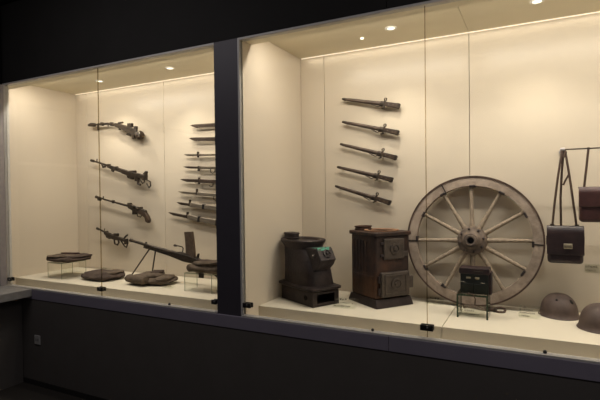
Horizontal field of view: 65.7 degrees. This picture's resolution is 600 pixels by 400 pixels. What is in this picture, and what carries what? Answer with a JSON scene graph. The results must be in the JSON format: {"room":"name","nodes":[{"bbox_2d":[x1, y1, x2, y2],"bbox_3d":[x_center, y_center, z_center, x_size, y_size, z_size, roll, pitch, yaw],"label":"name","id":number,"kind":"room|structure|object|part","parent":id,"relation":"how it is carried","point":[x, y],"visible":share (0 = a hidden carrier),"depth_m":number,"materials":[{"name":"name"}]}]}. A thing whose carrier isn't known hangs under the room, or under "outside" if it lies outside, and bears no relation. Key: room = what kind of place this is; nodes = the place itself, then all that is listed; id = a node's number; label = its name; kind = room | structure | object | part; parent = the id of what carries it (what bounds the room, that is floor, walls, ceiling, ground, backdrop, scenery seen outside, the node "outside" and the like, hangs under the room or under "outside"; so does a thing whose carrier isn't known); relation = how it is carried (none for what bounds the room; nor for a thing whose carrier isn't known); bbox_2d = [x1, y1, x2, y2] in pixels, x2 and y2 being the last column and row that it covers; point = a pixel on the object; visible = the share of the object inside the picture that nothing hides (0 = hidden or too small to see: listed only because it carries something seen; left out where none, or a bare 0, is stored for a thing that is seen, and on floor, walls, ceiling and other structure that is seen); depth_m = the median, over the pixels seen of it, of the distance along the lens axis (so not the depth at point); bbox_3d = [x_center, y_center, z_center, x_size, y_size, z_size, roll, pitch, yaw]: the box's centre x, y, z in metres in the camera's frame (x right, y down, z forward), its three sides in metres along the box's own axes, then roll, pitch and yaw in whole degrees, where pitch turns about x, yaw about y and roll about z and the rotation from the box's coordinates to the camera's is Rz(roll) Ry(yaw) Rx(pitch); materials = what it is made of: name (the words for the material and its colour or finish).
{"room":"museum","nodes":[
{"label":"museum","id":0,"kind":"room"},
{"bbox_2d":[0,51,0,83],"bbox_3d":[-3.339,-1.182,2.490,0.400,0.770,3.180,0,1,27],"label":"wall","id":1,"kind":"structure","parent":0,"point":[0,51],"depth_m":3.83,"materials":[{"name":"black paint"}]},
{"bbox_2d":[0,0,17,5],"bbox_3d":[-1.181,-1.618,0.780,9.200,0.100,6.700,0,1,27],"label":"ceiling","id":2,"kind":"structure","parent":0,"point":[2,2],"depth_m":3.74,"materials":[{"name":"black paint"}]},
{"bbox_2d":[0,299,22,390],"bbox_3d":[-3.099,1.150,2.412,0.320,0.704,3.169,0,1,27],"label":"wall","id":3,"kind":"structure","parent":0,"point":[11,341],"depth_m":3.67,"materials":[{"name":"grey paint"}]},
{"bbox_2d":[0,84,6,285],"bbox_3d":[-3.170,-0.092,2.427,0.040,1.652,3.178,0,1,27],"label":"trim","id":4,"kind":"structure","parent":3,"relation":"attached to","point":[3,263],"depth_m":3.82,"materials":[{"name":"metal"}]},
{"bbox_2d":[0,285,31,302],"bbox_3d":[-3.044,0.765,2.375,0.455,0.062,3.169,0,1,27],"label":"ledge","id":5,"kind":"object","parent":3,"relation":"on","point":[7,293],"visible":1,"depth_m":3.60,"materials":[{"name":"grey stone"}]},
{"bbox_2d":[6,86,78,285],"bbox_3d":[-2.400,-0.103,4.319,0.030,1.935,0.790,0,1,27],"label":"wall","id":6,"kind":"structure","parent":0,"point":[42,121],"depth_m":4.31,"materials":[{"name":"beige paint"}]},
{"bbox_2d":[0,382,85,399],"bbox_3d":[-1.143,1.552,0.828,9.200,0.100,6.700,0,1,27],"label":"floor","id":7,"kind":"structure","parent":0,"point":[22,391],"depth_m":3.52,"materials":[{"name":"brown carpet"}]},
{"bbox_2d":[31,52,213,94],"bbox_3d":[-1.328,-1.061,3.800,2.360,0.030,0.730,0,1,27],"label":"ceiling","id":8,"kind":"structure","parent":0,"point":[199,64],"depth_m":3.91,"materials":[{"name":"beige paint"}]},
{"bbox_2d":[75,73,211,94],"bbox_3d":[-1.184,-1.050,4.085,2.340,0.004,0.008,0,1,27],"label":"strip","id":9,"kind":"object","parent":8,"relation":"attached to","point":[207,73],"visible":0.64,"depth_m":4.18,"materials":[{"name":"beige"}]},
{"bbox_2d":[0,0,429,84],"bbox_3d":[0.578,-1.293,2.366,7.500,0.638,0.132,0,1,27],"label":"wall","id":10,"kind":"structure","parent":0,"point":[38,38],"depth_m":3.18,"materials":[{"name":"black paint"}]},
{"bbox_2d":[8,47,213,88],"bbox_3d":[-1.505,-1.013,3.450,2.360,0.111,0.085,0,1,27],"label":"trim","id":11,"kind":"structure","parent":10,"relation":"attached to","point":[208,50],"depth_m":3.36,"materials":[{"name":"beige"}]},
{"bbox_2d":[245,0,493,44],"bbox_3d":[1.236,-1.025,2.059,3.492,0.111,0.085,0,1,27],"label":"trim","id":12,"kind":"structure","parent":10,"relation":"attached to","point":[463,2],"depth_m":2.50,"materials":[{"name":"beige"}]},
{"bbox_2d":[241,41,302,315],"bbox_3d":[-0.168,-0.113,3.176,0.030,1.935,0.808,0,1,27],"label":"wall","id":13,"kind":"structure","parent":0,"point":[271,75],"depth_m":3.07,"materials":[{"name":"beige paint"}]},
{"bbox_2d":[22,298,599,399],"bbox_3d":[0.600,1.115,2.387,7.500,0.684,0.125,0,1,27],"label":"wall","id":14,"kind":"structure","parent":0,"point":[106,354],"depth_m":2.85,"materials":[{"name":"grey paint"}]},
{"bbox_2d":[34,335,40,344],"bbox_3d":[-2.072,1.104,3.668,0.068,0.072,0.010,0,1,27],"label":"power outlet","id":15,"kind":"object","parent":14,"relation":"attached to","point":[37,338],"visible":1,"depth_m":3.66,"materials":[{"name":"grey plastic"}]},
{"bbox_2d":[23,377,107,399],"bbox_3d":[0.842,1.437,2.198,6.900,0.040,0.006,0,1,27],"label":"baseboard","id":16,"kind":"structure","parent":14,"relation":"attached to","point":[26,380],"depth_m":3.54,"materials":[{"name":"black"}]},
{"bbox_2d":[2,43,217,313],"bbox_3d":[-1.479,-0.128,3.375,2.162,1.672,0.058,0,1,27],"label":"trim","id":17,"kind":"structure","parent":14,"relation":"attached to","point":[210,45],"depth_m":3.64,"materials":[{"name":"metal"}]},
{"bbox_2d":[214,38,240,315],"bbox_3d":[-0.416,-0.134,2.889,0.175,1.672,0.124,0,1,27],"label":"pillar","id":18,"kind":"structure","parent":14,"relation":"attached to","point":[225,52],"depth_m":2.83,"materials":[{"name":"metal"}]},
{"bbox_2d":[27,290,599,381],"bbox_3d":[0.860,0.735,2.196,6.860,0.075,0.044,0,1,27],"label":"trim","id":19,"kind":"structure","parent":14,"relation":"on","point":[536,364],"depth_m":2.45,"materials":[{"name":"metal"}]},
{"bbox_2d":[237,0,599,363],"bbox_3d":[1.197,-0.141,2.017,3.490,1.672,0.058,0,1,27],"label":"trim","id":20,"kind":"structure","parent":14,"relation":"attached to","point":[431,2],"depth_m":2.52,"materials":[{"name":"metal"}]},
{"bbox_3d":[-0.981,-0.131,3.129,1.051,1.656,0.006,0,1,27],"label":"window","id":21,"kind":"structure","parent":14,"relation":"in","visible":0},
{"bbox_2d":[211,299,216,304],"bbox_3d":[-0.533,0.637,2.913,0.036,0.028,0.040,0,1,27],"label":"glass clip","id":22,"kind":"object","parent":21,"relation":"attached to","point":[214,301],"visible":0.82,"depth_m":2.90,"materials":[{"name":"black metal"}]},
{"bbox_3d":[0.140,-0.136,2.560,1.090,1.656,0.006,0,1,27],"label":"window","id":23,"kind":"structure","parent":14,"relation":"in","visible":0},
{"bbox_2d":[243,302,252,307],"bbox_3d":[-0.315,0.633,2.802,0.056,0.028,0.040,0,1,27],"label":"glass clip","id":24,"kind":"object","parent":23,"relation":"attached to","point":[246,304],"visible":1,"depth_m":2.79,"materials":[{"name":"black metal"}]},
{"bbox_3d":[-0.319,0.633,2.794,0.056,0.028,0.014,0,1,27],"label":"plate","id":25,"kind":"part","parent":24,"relation":"part of","materials":[{"name":"black metal"}]},
{"bbox_2d":[76,12,599,312],"bbox_3d":[0.462,-0.107,3.298,6.000,1.905,0.040,0,1,27],"label":"wall","id":26,"kind":"structure","parent":0,"point":[502,104],"depth_m":3.13,"materials":[{"name":"beige paint"}]},
{"bbox_2d":[559,147,599,153],"bbox_3d":[1.956,-0.281,2.401,1.078,0.028,0.200,0,1,27],"label":"rod","id":27,"kind":"object","parent":26,"relation":"attached to","point":[561,149],"visible":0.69,"depth_m":2.53,"materials":[{"name":"metal"}]},
{"bbox_2d":[546,149,584,263],"bbox_3d":[1.454,0.031,2.551,0.184,0.635,0.082,0,1,27],"label":"satchel","id":28,"kind":"object","parent":27,"relation":"hanging from","point":[565,244],"visible":1,"depth_m":2.54,"materials":[{"name":"brown leather"}]},
{"bbox_2d":[578,147,599,221],"bbox_3d":[1.635,-0.083,2.457,0.281,0.404,0.094,0,1,27],"label":"satchel","id":29,"kind":"object","parent":27,"relation":"hanging from","point":[589,197],"visible":1,"depth_m":2.48,"materials":[{"name":"brown leather"}]},
{"bbox_3d":[-0.602,-0.360,3.786,0.007,0.017,0.043,0,1,27],"label":"peg","id":30,"kind":"object","parent":26,"relation":"attached to","visible":0},
{"bbox_2d":[184,152,214,157],"bbox_3d":[-0.785,-0.382,3.867,0.458,0.050,0.022,0,1,27],"label":"bayonet","id":31,"kind":"object","parent":30,"relation":"on","point":[197,154],"visible":0.62,"depth_m":3.89,"materials":[{"name":"metal"}]},
{"bbox_3d":[-0.904,-0.049,3.946,0.007,0.017,0.043,0,1,27],"label":"peg","id":32,"kind":"object","parent":26,"relation":"attached to","visible":0},
{"bbox_2d":[178,189,215,200],"bbox_3d":[-0.828,-0.044,3.896,0.498,0.102,0.022,0,1,27],"label":"bayonet","id":33,"kind":"object","parent":32,"relation":"on","point":[213,195],"visible":0.67,"depth_m":3.89,"materials":[{"name":"metal"}]},
{"bbox_3d":[-0.960,-0.061,3.962,0.204,0.020,0.010,4,3,27],"label":"blade","id":34,"kind":"part","parent":33,"relation":"part of","materials":[{"name":"metal"}]},
{"bbox_3d":[-0.919,0.052,3.956,0.007,0.017,0.043,0,1,27],"label":"peg","id":35,"kind":"object","parent":26,"relation":"attached to","visible":0},
{"bbox_2d":[177,200,215,210],"bbox_3d":[-0.843,0.050,3.906,0.497,0.108,0.023,0,1,27],"label":"bayonet","id":36,"kind":"object","parent":35,"relation":"on","point":[194,205],"visible":0.77,"depth_m":3.89,"materials":[{"name":"brown metal"}]},
{"bbox_3d":[-1.005,0.147,4.001,0.007,0.017,0.043,0,1,27],"label":"peg","id":37,"kind":"object","parent":26,"relation":"attached to","visible":0},
{"bbox_2d":[168,212,215,225],"bbox_3d":[-0.903,0.160,3.938,0.554,0.120,0.023,0,1,27],"label":"bayonet","id":38,"kind":"object","parent":37,"relation":"on","point":[189,217],"visible":0.81,"depth_m":3.91,"materials":[{"name":"brown metal"}]},
{"bbox_3d":[-1.057,0.129,4.016,0.214,0.024,0.010,9,5,26],"label":"blade","id":39,"kind":"part","parent":38,"relation":"part of","materials":[{"name":"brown metal"}]},
{"bbox_3d":[-0.841,-0.606,3.902,0.007,0.017,0.043,0,1,27],"label":"peg","id":40,"kind":"object","parent":26,"relation":"attached to","visible":0},
{"bbox_2d":[190,123,214,127],"bbox_3d":[-0.707,-0.616,3.822,0.499,0.039,0.022,1,2,27],"label":"bayonet","id":41,"kind":"object","parent":40,"relation":"on","point":[208,124],"visible":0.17,"depth_m":3.87,"materials":[{"name":"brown metal"}]},
{"bbox_3d":[-1.915,-0.706,4.432,0.007,0.017,0.066,0,1,27],"label":"peg","id":42,"kind":"object","parent":26,"relation":"attached to","visible":0},
{"bbox_2d":[88,122,144,139],"bbox_3d":[-1.715,-0.639,4.308,0.705,0.203,0.082,0,1,27],"label":"rifle","id":43,"kind":"object","parent":42,"relation":"on","point":[134,132],"visible":1,"depth_m":4.22,"materials":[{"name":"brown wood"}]},
{"bbox_3d":[-1.852,-0.338,4.408,0.007,0.017,0.066,0,1,27],"label":"peg","id":44,"kind":"object","parent":26,"relation":"attached to","visible":0},
{"bbox_2d":[90,159,150,187],"bbox_3d":[-1.662,-0.247,4.289,0.767,0.293,0.037,0,1,27],"label":"rifle","id":45,"kind":"object","parent":44,"relation":"on","point":[132,174],"visible":1,"depth_m":4.21,"materials":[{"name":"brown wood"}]},
{"bbox_3d":[-1.830,0.003,4.404,0.007,0.017,0.066,0,1,27],"label":"peg","id":46,"kind":"object","parent":26,"relation":"attached to","visible":0},
{"bbox_2d":[95,195,150,222],"bbox_3d":[-1.645,0.081,4.282,0.690,0.251,0.046,0,1,27],"label":"rifle","id":47,"kind":"object","parent":46,"relation":"on","point":[135,210],"visible":1,"depth_m":4.19,"materials":[{"name":"brown wood"}]},
{"bbox_3d":[-1.838,0.311,4.415,0.007,0.017,0.066,0,1,27],"label":"peg","id":48,"kind":"object","parent":26,"relation":"attached to","visible":0},
{"bbox_2d":[96,227,128,247],"bbox_3d":[-1.759,0.350,4.351,0.412,0.184,0.033,0,1,27],"label":"rifle","id":49,"kind":"object","parent":48,"relation":"on","point":[115,236],"visible":1,"depth_m":4.32,"materials":[{"name":"black metal"}]},
{"bbox_3d":[-0.850,-0.496,3.909,0.007,0.017,0.043,0,1,27],"label":"peg","id":50,"kind":"object","parent":26,"relation":"attached to","visible":0},
{"bbox_2d":[189,137,214,140],"bbox_3d":[-0.716,-0.499,3.830,0.498,0.060,0.022,0,1,27],"label":"bayonet","id":51,"kind":"object","parent":50,"relation":"on","point":[193,138],"visible":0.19,"depth_m":3.87,"materials":[{"name":"brown metal"}]},
{"bbox_3d":[0.341,-0.698,3.301,0.007,0.017,0.043,0,1,27],"label":"peg","id":52,"kind":"object","parent":26,"relation":"attached to","visible":0},
{"bbox_2d":[342,98,400,108],"bbox_3d":[0.486,-0.670,3.214,0.420,0.114,0.026,0,1,26],"label":"sheathed bayonet","id":53,"kind":"object","parent":52,"relation":"on","point":[384,103],"visible":1,"depth_m":3.19,"materials":[{"name":"brown metal"}]},
{"bbox_3d":[0.340,-0.534,3.305,0.007,0.017,0.043,0,1,27],"label":"peg","id":54,"kind":"object","parent":26,"relation":"attached to","visible":0},
{"bbox_2d":[342,121,399,135],"bbox_3d":[0.483,-0.499,3.219,0.415,0.130,0.026,0,1,26],"label":"sheathed bayonet","id":55,"kind":"object","parent":54,"relation":"on","point":[373,128],"visible":1,"depth_m":3.19,"materials":[{"name":"brown metal"}]},
{"bbox_3d":[0.326,-0.377,3.315,0.007,0.017,0.043,0,1,27],"label":"peg","id":56,"kind":"object","parent":26,"relation":"attached to","visible":0},
{"bbox_2d":[340,143,397,160],"bbox_3d":[0.471,-0.337,3.228,0.417,0.142,0.026,0,1,26],"label":"sheathed bayonet","id":57,"kind":"object","parent":56,"relation":"on","point":[380,154],"visible":1,"depth_m":3.20,"materials":[{"name":"brown metal"}]},
{"bbox_3d":[0.306,-0.215,3.329,0.007,0.017,0.043,0,1,27],"label":"peg","id":58,"kind":"object","parent":26,"relation":"attached to","visible":0},
{"bbox_2d":[337,166,393,181],"bbox_3d":[0.448,-0.182,3.243,0.412,0.128,0.026,0,1,26],"label":"sheathed bayonet","id":59,"kind":"object","parent":58,"relation":"on","point":[376,176],"visible":1,"depth_m":3.22,"materials":[{"name":"brown metal"}]},
{"bbox_3d":[0.291,-0.076,3.339,0.007,0.017,0.043,0,1,27],"label":"peg","id":60,"kind":"object","parent":26,"relation":"attached to","visible":0},
{"bbox_2d":[335,185,391,204],"bbox_3d":[0.435,-0.035,3.252,0.414,0.146,0.026,0,1,26],"label":"sheathed bayonet","id":61,"kind":"object","parent":60,"relation":"on","point":[374,198],"visible":1,"depth_m":3.23,"materials":[{"name":"brown metal"}]},
{"bbox_3d":[-0.882,-0.150,3.933,0.007,0.017,0.043,0,1,27],"label":"peg","id":62,"kind":"object","parent":26,"relation":"attached to","visible":0},
{"bbox_2d":[180,177,215,186],"bbox_3d":[-0.815,-0.148,3.887,0.478,0.085,0.022,0,1,27],"label":"bayonet","id":63,"kind":"object","parent":62,"relation":"on","point":[198,180],"visible":0.7,"depth_m":3.88,"materials":[{"name":"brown metal"}]},
{"bbox_3d":[-0.938,-0.165,3.949,0.204,0.026,0.010,3,2,27],"label":"blade","id":64,"kind":"part","parent":63,"relation":"part of","materials":[{"name":"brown metal"}]},
{"bbox_2d":[270,0,599,58],"bbox_3d":[1.413,-1.073,2.409,3.492,0.030,0.730,0,1,27],"label":"ceiling","id":65,"kind":"structure","parent":0,"point":[496,13],"depth_m":2.80,"materials":[{"name":"beige paint"}]},
{"bbox_2d":[385,26,396,30],"bbox_3d":[0.557,-1.051,2.849,0.072,0.007,0.072,0,1,27],"label":"recessed light","id":66,"kind":"object","parent":65,"relation":"in","point":[389,28],"visible":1,"depth_m":2.85,"materials":[{"name":"white ceramic"}]},
{"bbox_2d":[302,11,599,58],"bbox_3d":[1.557,-1.062,2.693,3.472,0.004,0.008,0,1,27],"label":"strip","id":67,"kind":"object","parent":65,"relation":"attached to","point":[598,11],"visible":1,"depth_m":2.96,"materials":[{"name":"beige"}]},
{"bbox_2d":[529,0,544,4],"bbox_3d":[1.259,-1.054,2.470,0.072,0.007,0.072,0,1,27],"label":"recessed light","id":68,"kind":"object","parent":65,"relation":"in","point":[533,2],"visible":1,"depth_m":2.47,"materials":[{"name":"white ceramic"}]},
{"bbox_3d":[-1.334,0.810,3.772,2.360,0.100,0.774,0,1,27],"label":"floor","id":69,"kind":"structure","parent":0,"visible":0},
{"bbox_2d":[16,267,217,309],"bbox_3d":[-1.315,0.714,3.832,2.340,0.090,0.623,0,1,27],"label":"display platform","id":70,"kind":"object","parent":69,"relation":"on","point":[201,296],"visible":0.41,"depth_m":3.63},
{"bbox_2d":[48,260,84,278],"bbox_3d":[-2.058,0.607,4.110,0.185,0.135,0.240,0,1,27],"label":"acrylic stand","id":71,"kind":"object","parent":70,"relation":"on","point":[83,260],"visible":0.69,"depth_m":4.01,"materials":[{"name":"green"}]},
{"bbox_2d":[46,252,91,262],"bbox_3d":[-2.042,0.501,4.104,0.346,0.068,0.293,0,1,27],"label":"folded cloth","id":72,"kind":"object","parent":71,"relation":"on","point":[65,257],"visible":1,"depth_m":4.01,"materials":[{"name":"brown fabric"}]},
{"bbox_2d":[81,269,124,280],"bbox_3d":[-1.683,0.632,3.971,0.371,0.067,0.281,0,1,27],"label":"folded cloth","id":73,"kind":"object","parent":70,"relation":"on","point":[99,274],"visible":1,"depth_m":3.88,"materials":[{"name":"brown fabric"}]},
{"bbox_2d":[125,270,177,284],"bbox_3d":[-1.186,0.617,3.720,0.386,0.090,0.304,0,1,27],"label":"folded cloth","id":74,"kind":"object","parent":70,"relation":"on","point":[156,277],"visible":1,"depth_m":3.65,"materials":[{"name":"brown fabric"}]},
{"bbox_2d":[129,231,216,276],"bbox_3d":[-1.028,0.456,3.773,1.046,0.423,0.134,0,1,27],"label":"machine gun","id":75,"kind":"object","parent":70,"relation":"on","point":[190,256],"visible":0.85,"depth_m":3.65,"materials":[{"name":"brown metal"}]},
{"bbox_3d":[-1.355,0.532,3.937,0.301,0.270,0.015,0,1,39],"label":"bipod leg","id":76,"kind":"part","parent":75,"relation":"part of","materials":[{"name":"black metal"}]},
{"bbox_3d":[-1.226,0.536,3.888,0.015,0.257,0.178,-1,1,-31],"label":"bipod leg","id":77,"kind":"part","parent":75,"relation":"part of","materials":[{"name":"black metal"}]},
{"bbox_2d":[184,231,195,257],"bbox_3d":[-0.859,0.347,3.631,0.100,0.206,0.023,0,1,27],"label":"magazine","id":78,"kind":"object","parent":75,"relation":"on","point":[190,248],"depth_m":3.62,"materials":[{"name":"brown metal"}]},
{"bbox_2d":[184,272,216,293],"bbox_3d":[-0.708,0.600,3.430,0.252,0.135,0.140,0,1,27],"label":"acrylic stand","id":79,"kind":"object","parent":70,"relation":"on","point":[185,272],"visible":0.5,"depth_m":3.37,"materials":[{"name":"green"}]},
{"bbox_2d":[186,259,216,277],"bbox_3d":[-0.664,0.496,3.406,0.370,0.125,0.171,0,1,27],"label":"folded cloth","id":80,"kind":"object","parent":79,"relation":"on","point":[202,266],"visible":0.77,"depth_m":3.34,"materials":[{"name":"brown fabric"}]},
{"bbox_3d":[1.407,0.798,2.381,3.492,0.100,0.774,0,1,27],"label":"floor","id":81,"kind":"structure","parent":0,"visible":0},
{"bbox_2d":[259,291,456,338],"bbox_3d":[0.381,0.706,2.971,1.128,0.090,0.623,0,1,27],"label":"display platform","id":82,"kind":"object","parent":81,"relation":"on","point":[407,319],"visible":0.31,"depth_m":2.75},
{"bbox_2d":[279,232,340,307],"bbox_3d":[0.057,0.443,3.074,0.258,0.441,0.461,-1,1,-34],"label":"stove","id":83,"kind":"object","parent":82,"relation":"on","point":[308,281],"visible":1,"depth_m":2.96,"materials":[{"name":"metal"}]},
{"bbox_3d":[0.060,0.555,3.073,0.254,0.029,0.408,-1,1,-34],"label":"ledge plate","id":84,"kind":"part","parent":83,"relation":"part of","materials":[{"name":"metal"}]},
{"bbox_3d":[0.159,0.617,2.930,0.208,0.095,0.018,-1,1,-34],"label":"ash opening frame","id":85,"kind":"part","parent":83,"relation":"part of","materials":[{"name":"metal"}]},
{"bbox_3d":[0.162,0.337,2.899,0.121,0.079,0.054,-1,1,-34],"label":"feed door","id":86,"kind":"part","parent":83,"relation":"part of","materials":[{"name":"metal"}]},
{"bbox_2d":[349,225,412,308],"bbox_3d":[0.520,0.413,3.008,0.293,0.492,0.337,-1,1,-26],"label":"stove","id":87,"kind":"object","parent":82,"relation":"on","point":[381,279],"visible":1,"depth_m":2.89,"materials":[{"name":"metal"}]},
{"bbox_3d":[0.401,0.521,2.958,0.005,0.100,0.230,-1,1,-26],"label":"panel","id":88,"kind":"part","parent":87,"relation":"part of","materials":[{"name":"metal"}]},
{"bbox_3d":[0.514,0.209,3.011,0.293,0.023,0.301,-1,1,-26],"label":"plate","id":89,"kind":"part","parent":87,"relation":"part of","materials":[{"name":"metal"}]},
{"bbox_3d":[0.582,0.302,2.888,0.157,0.129,0.016,-1,1,-26],"label":"door","id":90,"kind":"part","parent":87,"relation":"part of","materials":[{"name":"grey metal"}]},
{"bbox_3d":[0.588,0.520,2.885,0.214,0.153,0.030,-1,1,-26],"label":"ash door","id":91,"kind":"part","parent":87,"relation":"part of","materials":[{"name":"grey metal"}]},
{"bbox_3d":[0.594,0.519,2.869,0.168,0.119,0.006,-1,1,-26],"label":"door moulding","id":92,"kind":"part","parent":87,"relation":"part of","materials":[{"name":"grey metal"}]},
{"bbox_2d":[442,304,599,358],"bbox_3d":[1.939,0.699,2.180,2.361,0.090,0.623,0,1,27],"label":"display platform","id":93,"kind":"object","parent":81,"relation":"on","point":[536,332],"visible":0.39,"depth_m":2.36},
{"bbox_2d":[458,305,478,314],"bbox_3d":[0.979,0.634,2.664,0.150,0.049,0.077,0,1,27],"label":"card","id":94,"kind":"object","parent":93,"relation":"on","point":[459,305],"visible":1,"depth_m":2.67,"materials":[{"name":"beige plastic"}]},
{"bbox_2d":[456,290,490,319],"bbox_3d":[0.990,0.592,2.650,0.166,0.133,0.145,0,1,27],"label":"acrylic stand","id":95,"kind":"object","parent":93,"relation":"on","point":[488,311],"visible":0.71,"depth_m":2.61,"materials":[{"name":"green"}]},
{"bbox_3d":[0.920,0.598,2.685,0.010,0.123,0.145,0,1,27],"label":"leg","id":96,"kind":"part","parent":95,"relation":"part of","materials":[{"name":"clear plastic"}]},
{"bbox_2d":[456,290,488,297],"bbox_3d":[0.989,0.531,2.649,0.166,0.010,0.145,0,1,27],"label":"shelf","id":97,"kind":"object","parent":95,"relation":"attached to","point":[459,293],"depth_m":2.60,"materials":[{"name":"clear plastic"}]},
{"bbox_2d":[459,265,492,304],"bbox_3d":[0.992,0.481,2.623,0.170,0.201,0.130,0,1,27],"label":"instrument case","id":98,"kind":"object","parent":95,"relation":"on","point":[473,279],"visible":1,"depth_m":2.60,"materials":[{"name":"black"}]},
{"bbox_3d":[0.993,0.397,2.638,0.160,0.034,0.100,0,1,27],"label":"lid","id":99,"kind":"part","parent":98,"relation":"part of","materials":[{"name":"brown leather"}]},
{"bbox_3d":[1.060,0.597,2.614,0.010,0.123,0.145,0,1,27],"label":"leg","id":100,"kind":"part","parent":95,"relation":"part of","materials":[{"name":"clear plastic"}]},
{"bbox_2d":[408,176,544,306],"bbox_3d":[1.060,0.251,2.863,0.800,0.802,0.171,0,1,27],"label":"wheel","id":101,"kind":"object","parent":93,"relation":"on","point":[472,240],"visible":0.98,"depth_m":2.84,"materials":[{"name":"wood"}]},
{"bbox_2d":[463,304,505,312],"bbox_3d":[1.093,0.644,2.758,0.241,0.034,0.057,0,1,27],"label":"leather strap","id":102,"kind":"object","parent":93,"relation":"on","point":[494,309],"visible":0.98,"depth_m":2.73,"materials":[{"name":"brown leather"}]},
{"bbox_2d":[518,305,533,316],"bbox_3d":[1.290,0.629,2.613,0.110,0.054,0.086,0,1,27],"label":"card","id":103,"kind":"object","parent":93,"relation":"on","point":[520,305],"visible":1,"depth_m":2.62,"materials":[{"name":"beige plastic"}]},
{"bbox_2d":[538,292,579,320],"bbox_3d":[1.468,0.590,2.634,0.210,0.126,0.242,-1,1,7],"label":"helmet","id":104,"kind":"object","parent":93,"relation":"on","point":[557,306],"visible":0.99,"depth_m":2.56,"materials":[{"name":"black metal"}]},
{"bbox_2d":[576,303,599,333],"bbox_3d":[1.535,0.593,2.378,0.210,0.126,0.242,0,1,37],"label":"helmet","id":105,"kind":"object","parent":93,"relation":"on","point":[589,319],"visible":1,"depth_m":2.33,"materials":[{"name":"black metal"}]},
{"bbox_3d":[-1.941,-0.126,3.616,1.097,1.656,0.006,0,1,27],"label":"window","id":106,"kind":"structure","parent":0,"visible":0},
{"bbox_2d":[97,286,105,290],"bbox_3d":[-1.443,0.645,3.375,0.056,0.028,0.040,0,1,27],"label":"glass clip","id":107,"kind":"object","parent":106,"relation":"attached to","point":[101,288],"visible":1,"depth_m":3.37,"materials":[{"name":"black metal"}]},
{"bbox_3d":[1.122,-0.140,2.062,1.106,1.656,0.006,0,1,27],"label":"window","id":108,"kind":"structure","parent":0,"visible":0},
{"bbox_2d":[420,323,433,331],"bbox_3d":[0.634,0.636,2.320,0.064,0.028,0.040,0,1,27],"label":"glass clip","id":109,"kind":"object","parent":108,"relation":"attached to","point":[423,326],"visible":1,"depth_m":2.31,"materials":[{"name":"black metal"}]},
{"bbox_3d":[-0.853,-0.265,3.916,0.007,0.017,0.043,0,1,27],"label":"peg","id":110,"kind":"object","parent":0,"visible":0},
{"bbox_2d":[184,166,214,173],"bbox_3d":[-0.795,-0.252,3.875,0.458,0.071,0.022,0,1,27],"label":"bayonet","id":111,"kind":"object","parent":110,"relation":"on","point":[190,167],"visible":0.62,"depth_m":3.88,"materials":[{"name":"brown metal"}]}
]}

